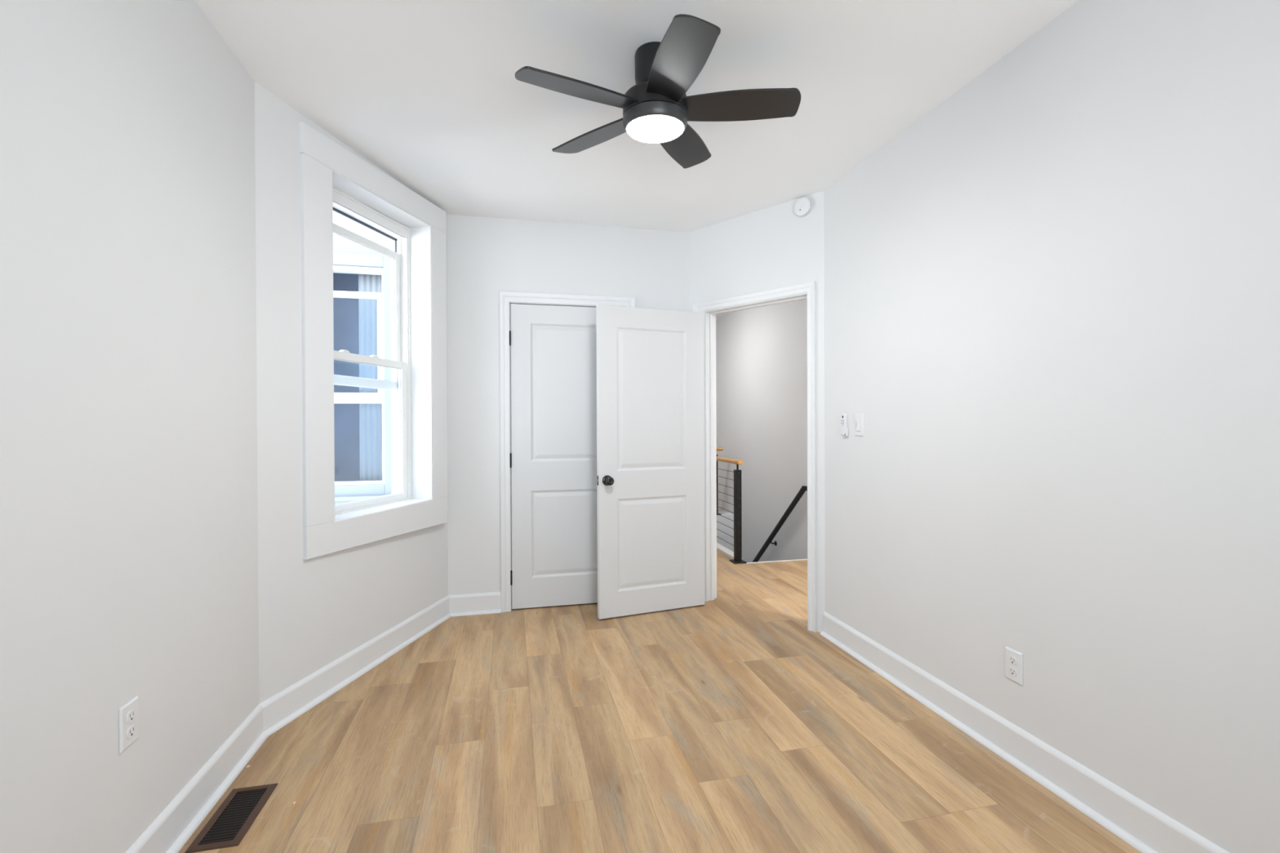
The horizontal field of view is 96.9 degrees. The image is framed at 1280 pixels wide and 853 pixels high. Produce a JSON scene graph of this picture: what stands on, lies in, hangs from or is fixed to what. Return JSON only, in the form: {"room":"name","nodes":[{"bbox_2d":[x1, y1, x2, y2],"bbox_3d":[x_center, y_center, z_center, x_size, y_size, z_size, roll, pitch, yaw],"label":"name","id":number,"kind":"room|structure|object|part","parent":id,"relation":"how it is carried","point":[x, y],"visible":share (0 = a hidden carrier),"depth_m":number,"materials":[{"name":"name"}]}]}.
{"room":"empty bedroom","nodes":[
{"label":"empty bedroom","id":0,"kind":"room"},
{"bbox_2d":[0,0,259,852],"bbox_3d":[-1.173,-0.036,0.173,0.250,2.960,4.260,0,0,-13],"label":"wall","id":1,"kind":"structure","parent":0,"point":[129,477],"depth_m":1.45,"materials":[{"name":"paint"}]},
{"bbox_2d":[119,696,138,753],"bbox_3d":[-1.335,0.779,1.484,0.009,0.115,0.072,0,0,-13],"label":"electrical outlet","id":2,"kind":"object","parent":1,"relation":"attached to","point":[128,713],"visible":1,"depth_m":1.48,"materials":[{"name":"white plastic"}]},
{"bbox_2d":[126,709,135,723],"bbox_3d":[-1.334,0.758,1.484,0.004,0.028,0.034,0,0,-13],"label":"socket","id":3,"kind":"object","parent":2,"relation":"attached to","point":[131,713],"depth_m":1.48,"materials":[{"name":"grey plastic"}]},
{"bbox_2d":[126,724,136,738],"bbox_3d":[-1.334,0.799,1.485,0.004,0.028,0.034,0,0,-13],"label":"socket","id":4,"kind":"object","parent":2,"relation":"attached to","point":[131,729],"depth_m":1.49,"materials":[{"name":"grey plastic"}]},
{"bbox_2d":[125,703,267,852],"bbox_3d":[-1.050,1.177,0.293,0.035,0.132,4.030,0,0,-13],"label":"baseboard","id":5,"kind":"structure","parent":1,"relation":"attached to","point":[168,833],"depth_m":1.81,"materials":[{"name":"white paint"}]},
{"bbox_2d":[254,81,448,703],"bbox_3d":[-1.503,-0.049,2.978,0.240,2.960,1.501,0,0,11],"label":"wall","id":6,"kind":"structure","parent":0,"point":[314,611],"depth_m":2.42,"materials":[{"name":"paint"}]},
{"bbox_2d":[260,595,451,736],"bbox_3d":[-1.364,1.164,2.965,0.035,0.132,1.453,0,0,11],"label":"baseboard","id":7,"kind":"structure","parent":6,"relation":"attached to","point":[280,709],"depth_m":2.72,"materials":[{"name":"white paint"}]},
{"bbox_2d":[298,121,447,559],"bbox_3d":[-1.467,-0.370,3.049,0.262,1.958,1.138,0,0,12],"label":"window","id":8,"kind":"structure","parent":6,"relation":"attached to","point":[334,179],"depth_m":3.09,"materials":[{"name":"white paint"}]},
{"bbox_3d":[-1.468,-0.374,2.557,0.054,1.636,0.165,0,0,12],"label":"casing","id":9,"kind":"part","parent":8,"relation":"part of","materials":[{"name":"white paint"}]},
{"bbox_3d":[-1.538,-0.628,3.068,0.028,0.823,0.745,0,0,12],"label":"sash","id":10,"kind":"part","parent":8,"relation":"part of","materials":[{"name":"white plastic"}]},
{"bbox_3d":[-1.499,0.025,3.064,0.030,0.816,0.745,0,0,12],"label":"sash","id":11,"kind":"part","parent":8,"relation":"part of","materials":[{"name":"white plastic"}]},
{"bbox_3d":[-1.535,-0.377,3.069,0.120,1.644,0.793,0,0,12],"label":"frame","id":12,"kind":"part","parent":8,"relation":"part of","materials":[{"name":"white plastic"}]},
{"bbox_3d":[-1.369,-1.272,3.022,0.055,0.155,1.138,0,0,12],"label":"head casing","id":13,"kind":"part","parent":8,"relation":"part of","materials":[{"name":"white paint"}]},
{"bbox_3d":[-1.362,0.522,3.033,0.055,0.173,1.130,0,0,12],"label":"casing","id":14,"kind":"part","parent":8,"relation":"part of","materials":[{"name":"white paint"}]},
{"bbox_3d":[-1.409,0.453,3.047,0.147,0.025,0.847,0,0,12],"label":"sill","id":15,"kind":"part","parent":8,"relation":"part of","materials":[{"name":"white paint"}]},
{"bbox_3d":[-1.262,-0.386,3.505,0.054,1.657,0.160,0,0,12],"label":"casing","id":16,"kind":"part","parent":8,"relation":"part of","materials":[{"name":"white paint"}]},
{"bbox_2d":[445,213,688,595],"bbox_3d":[-0.500,-0.058,3.904,1.763,2.960,0.115,0,0,-13],"label":"wall","id":17,"kind":"structure","parent":0,"point":[486,256],"depth_m":3.74,"materials":[{"name":"paint"}]},
{"bbox_2d":[448,591,501,617],"bbox_3d":[-1.080,1.160,3.702,0.333,0.132,0.035,0,0,-13],"label":"baseboard","id":18,"kind":"structure","parent":17,"relation":"attached to","point":[482,603],"depth_m":3.70,"materials":[{"name":"white paint"}]},
{"bbox_2d":[509,303,597,608],"bbox_3d":[-0.484,0.198,3.834,0.774,2.029,0.101,0,0,-13],"label":"door","id":19,"kind":"structure","parent":17,"relation":"in","point":[553,453],"depth_m":3.83,"materials":[{"name":"white paint"}]},
{"bbox_2d":[499,290,635,612],"bbox_3d":[-0.488,0.163,3.898,0.917,2.119,0.133,0,0,-13],"label":"trim","id":20,"kind":"structure","parent":17,"relation":"attached to","point":[506,298],"depth_m":3.75,"materials":[{"name":"white paint"}]},
{"bbox_2d":[194,0,1079,232],"bbox_3d":[0.095,-1.416,1.180,3.085,0.100,5.670,0,0,-13],"label":"ceiling","id":21,"kind":"structure","parent":0,"point":[428,92],"depth_m":2.25,"materials":[{"name":"paint"}]},
{"bbox_2d":[515,13,800,168],"bbox_3d":[0.065,-1.225,2.057,1.015,0.290,0.973,0,0,-13],"label":"ceiling fan","id":22,"kind":"object","parent":21,"relation":"hanging from","point":[658,108],"visible":1,"depth_m":2.01,"materials":[{"name":"black"}]},
{"bbox_3d":[-0.213,-1.152,1.936,0.423,0.053,0.148,0,0,-31],"label":"fan blade","id":23,"kind":"part","parent":22,"relation":"part of","materials":[{"name":"black"}]},
{"bbox_3d":[-0.177,-1.175,2.300,0.423,0.052,0.148,0,0,42],"label":"fan blade","id":24,"kind":"part","parent":22,"relation":"part of","materials":[{"name":"black"}]},
{"bbox_2d":[626,115,684,142],"bbox_3d":[0.056,-1.097,2.096,0.210,0.034,0.210,0,0,-13],"label":"diffuser","id":25,"kind":"object","parent":22,"relation":"attached to","point":[643,128],"depth_m":2.06,"materials":[{"name":"white glass"}]},
{"bbox_3d":[0.122,-1.147,1.788,0.150,0.053,0.423,0,0,-13],"label":"fan blade","id":26,"kind":"part","parent":22,"relation":"part of","materials":[{"name":"black"}]},
{"bbox_3d":[0.181,-1.183,2.377,0.150,0.053,0.423,0,0,24],"label":"fan blade","id":27,"kind":"part","parent":22,"relation":"part of","materials":[{"name":"black"}]},
{"bbox_3d":[0.366,-1.166,2.061,0.423,0.032,0.151,0,0,6],"label":"fan blade","id":28,"kind":"part","parent":22,"relation":"part of","materials":[{"name":"black"}]},
{"bbox_2d":[177,510,1141,852],"bbox_3d":[0.087,1.222,3.512,4.080,0.001,10.000,0,0,-13],"label":"floor","id":29,"kind":"structure","parent":0,"point":[725,724],"depth_m":2.14,"materials":[{"name":"brown wood"}]},
{"bbox_2d":[184,783,278,852],"bbox_3d":[-1.285,1.235,1.800,0.139,0.009,0.296,0,0,-13],"label":"floor vent","id":30,"kind":"object","parent":29,"relation":"in","point":[234,817],"visible":1,"depth_m":1.78,"materials":[{"name":"brown metal"}]},
{"bbox_2d":[199,789,266,844],"bbox_3d":[-1.285,1.233,1.800,0.091,0.002,0.238,0,0,-13],"label":"grille","id":31,"kind":"object","parent":30,"relation":"attached to","point":[236,813],"depth_m":1.79,"materials":[{"name":"brown metal"}]},
{"bbox_2d":[715,311,730,319],"bbox_3d":[0.945,-1.565,5.261,1.760,0.100,7.150,0,0,-13],"label":"ceiling","id":32,"kind":"structure","parent":0,"point":[717,316],"depth_m":7.80,"materials":[{"name":"paint"}]},
{"bbox_2d":[716,535,733,551],"bbox_3d":[0.598,2.685,6.789,1.600,2.938,3.850,0,0,-13],"label":"wall","id":33,"kind":"structure","parent":0,"point":[730,540],"depth_m":7.50,"materials":[{"name":"paint"}]},
{"bbox_2d":[716,511,733,536],"bbox_3d":[0.794,1.310,7.581,0.850,0.278,0.342,0,0,-13],"label":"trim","id":34,"kind":"structure","parent":33,"relation":"attached to","point":[728,522],"depth_m":7.49,"materials":[{"name":"white paint"}]},
{"bbox_2d":[715,447,723,515],"bbox_3d":[0.722,0.728,7.471,0.776,0.888,0.124,0,0,-13],"label":"stair railing","id":35,"kind":"object","parent":34,"relation":"on","point":[717,448],"visible":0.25,"depth_m":7.51,"materials":[{"name":"black metal"}]},
{"bbox_3d":[1.000,0.767,7.535,0.055,0.787,0.055,0,0,-13],"label":"post","id":36,"kind":"part","parent":35,"relation":"part of","materials":[{"name":"black metal"}]},
{"bbox_3d":[0.779,0.304,7.482,0.657,0.042,0.060,0,0,-13],"label":"handrail","id":37,"kind":"part","parent":35,"relation":"part of","materials":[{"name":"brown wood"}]},
{"bbox_2d":[716,542,733,559],"bbox_3d":[0.634,1.292,6.248,0.080,0.228,2.290,0,0,-13],"label":"trim","id":38,"kind":"structure","parent":33,"relation":"attached to","point":[721,548],"depth_m":5.40,"materials":[{"name":"white paint"}]},
{"bbox_2d":[716,456,746,564],"bbox_3d":[0.622,0.749,6.153,0.116,0.916,2.397,0,0,-13],"label":"stair railing","id":39,"kind":"object","parent":38,"relation":"on","point":[737,496],"visible":0.6,"depth_m":5.04,"materials":[{"name":"black metal"}]},
{"bbox_3d":[0.620,0.312,6.151,0.060,0.042,2.397,0,0,-13],"label":"handrail","id":40,"kind":"part","parent":39,"relation":"part of","materials":[{"name":"brown wood"}]},
{"bbox_3d":[0.872,0.794,5.059,0.055,0.815,0.055,0,0,-13],"label":"post","id":41,"kind":"part","parent":39,"relation":"part of","materials":[{"name":"black metal"}]},
{"bbox_3d":[0.874,1.204,5.061,0.116,0.012,0.116,0,0,-13],"label":"plate","id":42,"kind":"part","parent":39,"relation":"part of","materials":[{"name":"black metal"}]},
{"bbox_2d":[746,559,807,563],"bbox_3d":[1.357,1.317,5.117,0.850,0.223,0.022,0,0,-13],"label":"trim","id":43,"kind":"structure","parent":33,"relation":"attached to","point":[795,559],"depth_m":5.08,"materials":[{"name":"white paint"}]},
{"bbox_2d":[688,191,825,632],"bbox_3d":[0.758,-0.062,3.723,1.062,2.960,0.115,0,0,44],"label":"wall","id":44,"kind":"structure","parent":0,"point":[772,247],"depth_m":3.53,"materials":[{"name":"paint"}]},
{"bbox_2d":[692,280,816,632],"bbox_3d":[0.757,0.179,3.724,0.934,2.078,0.153,0,0,44],"label":"door frame","id":45,"kind":"structure","parent":44,"relation":"attached to","point":[805,291],"depth_m":3.73,"materials":[{"name":"white paint"}]},
{"bbox_2d":[595,304,704,619],"bbox_3d":[0.090,0.222,3.701,0.773,1.978,0.168,0,0,-19],"label":"door","id":46,"kind":"structure","parent":45,"relation":"attached to","point":[651,396],"depth_m":3.70,"materials":[{"name":"white paint"}]},
{"bbox_3d":[-0.191,0.341,3.548,0.055,0.055,0.060,0,0,-13],"label":"knob","id":47,"kind":"part","parent":46,"relation":"part of","materials":[{"name":"black metal"}]},
{"bbox_2d":[793,196,812,217],"bbox_3d":[0.973,-1.316,3.395,0.112,0.112,0.034,0,0,44],"label":"smoke detector","id":48,"kind":"object","parent":44,"relation":"attached to","point":[802,206],"visible":1,"depth_m":3.38,"materials":[{"name":"white plastic"}]},
{"bbox_2d":[715,298,807,562],"bbox_3d":[1.770,1.243,5.486,0.120,5.725,7.100,0,0,-13],"label":"wall","id":49,"kind":"structure","parent":0,"point":[762,362],"depth_m":6.58,"materials":[{"name":"paint"}]},
{"bbox_2d":[751,485,807,562],"bbox_3d":[1.409,1.545,6.623,0.080,1.927,2.305,0,0,-13],"label":"stair handrail","id":50,"kind":"object","parent":49,"relation":"attached to","point":[804,488],"visible":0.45,"depth_m":6.06,"materials":[{"name":"black metal"}]},
{"bbox_2d":[823,0,1279,852],"bbox_3d":[1.659,-0.052,1.056,0.115,2.960,4.720,0,0,-13],"label":"wall","id":51,"kind":"structure","parent":0,"point":[1052,297],"depth_m":1.81,"materials":[{"name":"paint"}]},
{"bbox_2d":[840,414,848,435],"bbox_3d":[1.122,-0.009,3.107,0.019,0.121,0.048,0,0,-13],"label":"remote holder","id":52,"kind":"object","parent":51,"relation":"attached to","point":[846,428],"visible":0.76,"depth_m":3.08,"materials":[{"name":"white plastic"}]},
{"bbox_2d":[840,413,847,435],"bbox_3d":[1.118,-0.013,3.106,0.019,0.122,0.038,0,0,-13],"label":"remote","id":53,"kind":"object","parent":52,"relation":"in","point":[844,415],"visible":1,"depth_m":3.10,"materials":[{"name":"white plastic"}]},
{"bbox_2d":[854,413,863,435],"bbox_3d":[1.152,-0.009,2.989,0.013,0.118,0.074,0,0,-13],"label":"light switch","id":54,"kind":"object","parent":51,"relation":"attached to","point":[859,418],"visible":1,"depth_m":2.98,"materials":[{"name":"white plastic"}]},
{"bbox_2d":[1005,646,1022,685],"bbox_3d":[1.367,0.876,2.076,0.009,0.115,0.072,0,0,-13],"label":"electrical outlet","id":55,"kind":"object","parent":51,"relation":"attached to","point":[1014,659],"visible":1,"depth_m":2.07,"materials":[{"name":"white plastic"}]},
{"bbox_2d":[1008,666,1017,676],"bbox_3d":[1.366,0.897,2.075,0.004,0.028,0.034,0,0,-13],"label":"socket","id":56,"kind":"object","parent":55,"relation":"attached to","point":[1012,671],"depth_m":2.07,"materials":[{"name":"grey plastic"}]},
{"bbox_2d":[1008,655,1017,665],"bbox_3d":[1.365,0.856,2.075,0.004,0.028,0.034,0,0,-13],"label":"socket","id":57,"kind":"object","parent":55,"relation":"attached to","point":[1012,660],"depth_m":2.07,"materials":[{"name":"grey plastic"}]},
{"bbox_2d":[820,611,1229,852],"bbox_3d":[1.573,1.162,1.132,0.035,0.132,4.502,0,0,-13],"label":"baseboard","id":58,"kind":"structure","parent":51,"relation":"attached to","point":[1142,826],"depth_m":1.98,"materials":[{"name":"white paint"}]},
{"label":"outside","id":59,"kind":"structure","parent":0,"visible":0},
{"bbox_3d":[-4.810,4.318,-1.747,7.800,0.100,10.700,0,0,-13],"label":"yard","id":60,"kind":"structure","parent":59,"visible":0},
{"bbox_2d":[333,212,391,504],"bbox_3d":[-3.253,-0.270,4.585,4.100,9.000,1.290,0,0,-13],"label":"neighbouring house","id":61,"kind":"structure","parent":60,"relation":"on","point":[351,259],"depth_m":4.32,"materials":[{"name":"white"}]},
{"bbox_3d":[-2.392,-0.617,4.254,0.871,0.810,0.025,0,0,-13],"label":"sash","id":62,"kind":"part","parent":61,"relation":"part of","materials":[{"name":"white plastic"}]},
{"bbox_3d":[-2.394,0.118,4.288,0.875,0.670,0.025,0,0,-13],"label":"sash","id":63,"kind":"part","parent":61,"relation":"part of","materials":[{"name":"white plastic"}]},
{"bbox_2d":[358,274,382,480],"bbox_3d":[-2.082,-0.374,4.445,0.222,1.680,0.012,0,0,-13],"label":"curtain","id":64,"kind":"object","parent":61,"relation":"hanging from","point":[370,414],"visible":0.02,"depth_m":4.43,"materials":[{"name":"white fabric"}]}
]}

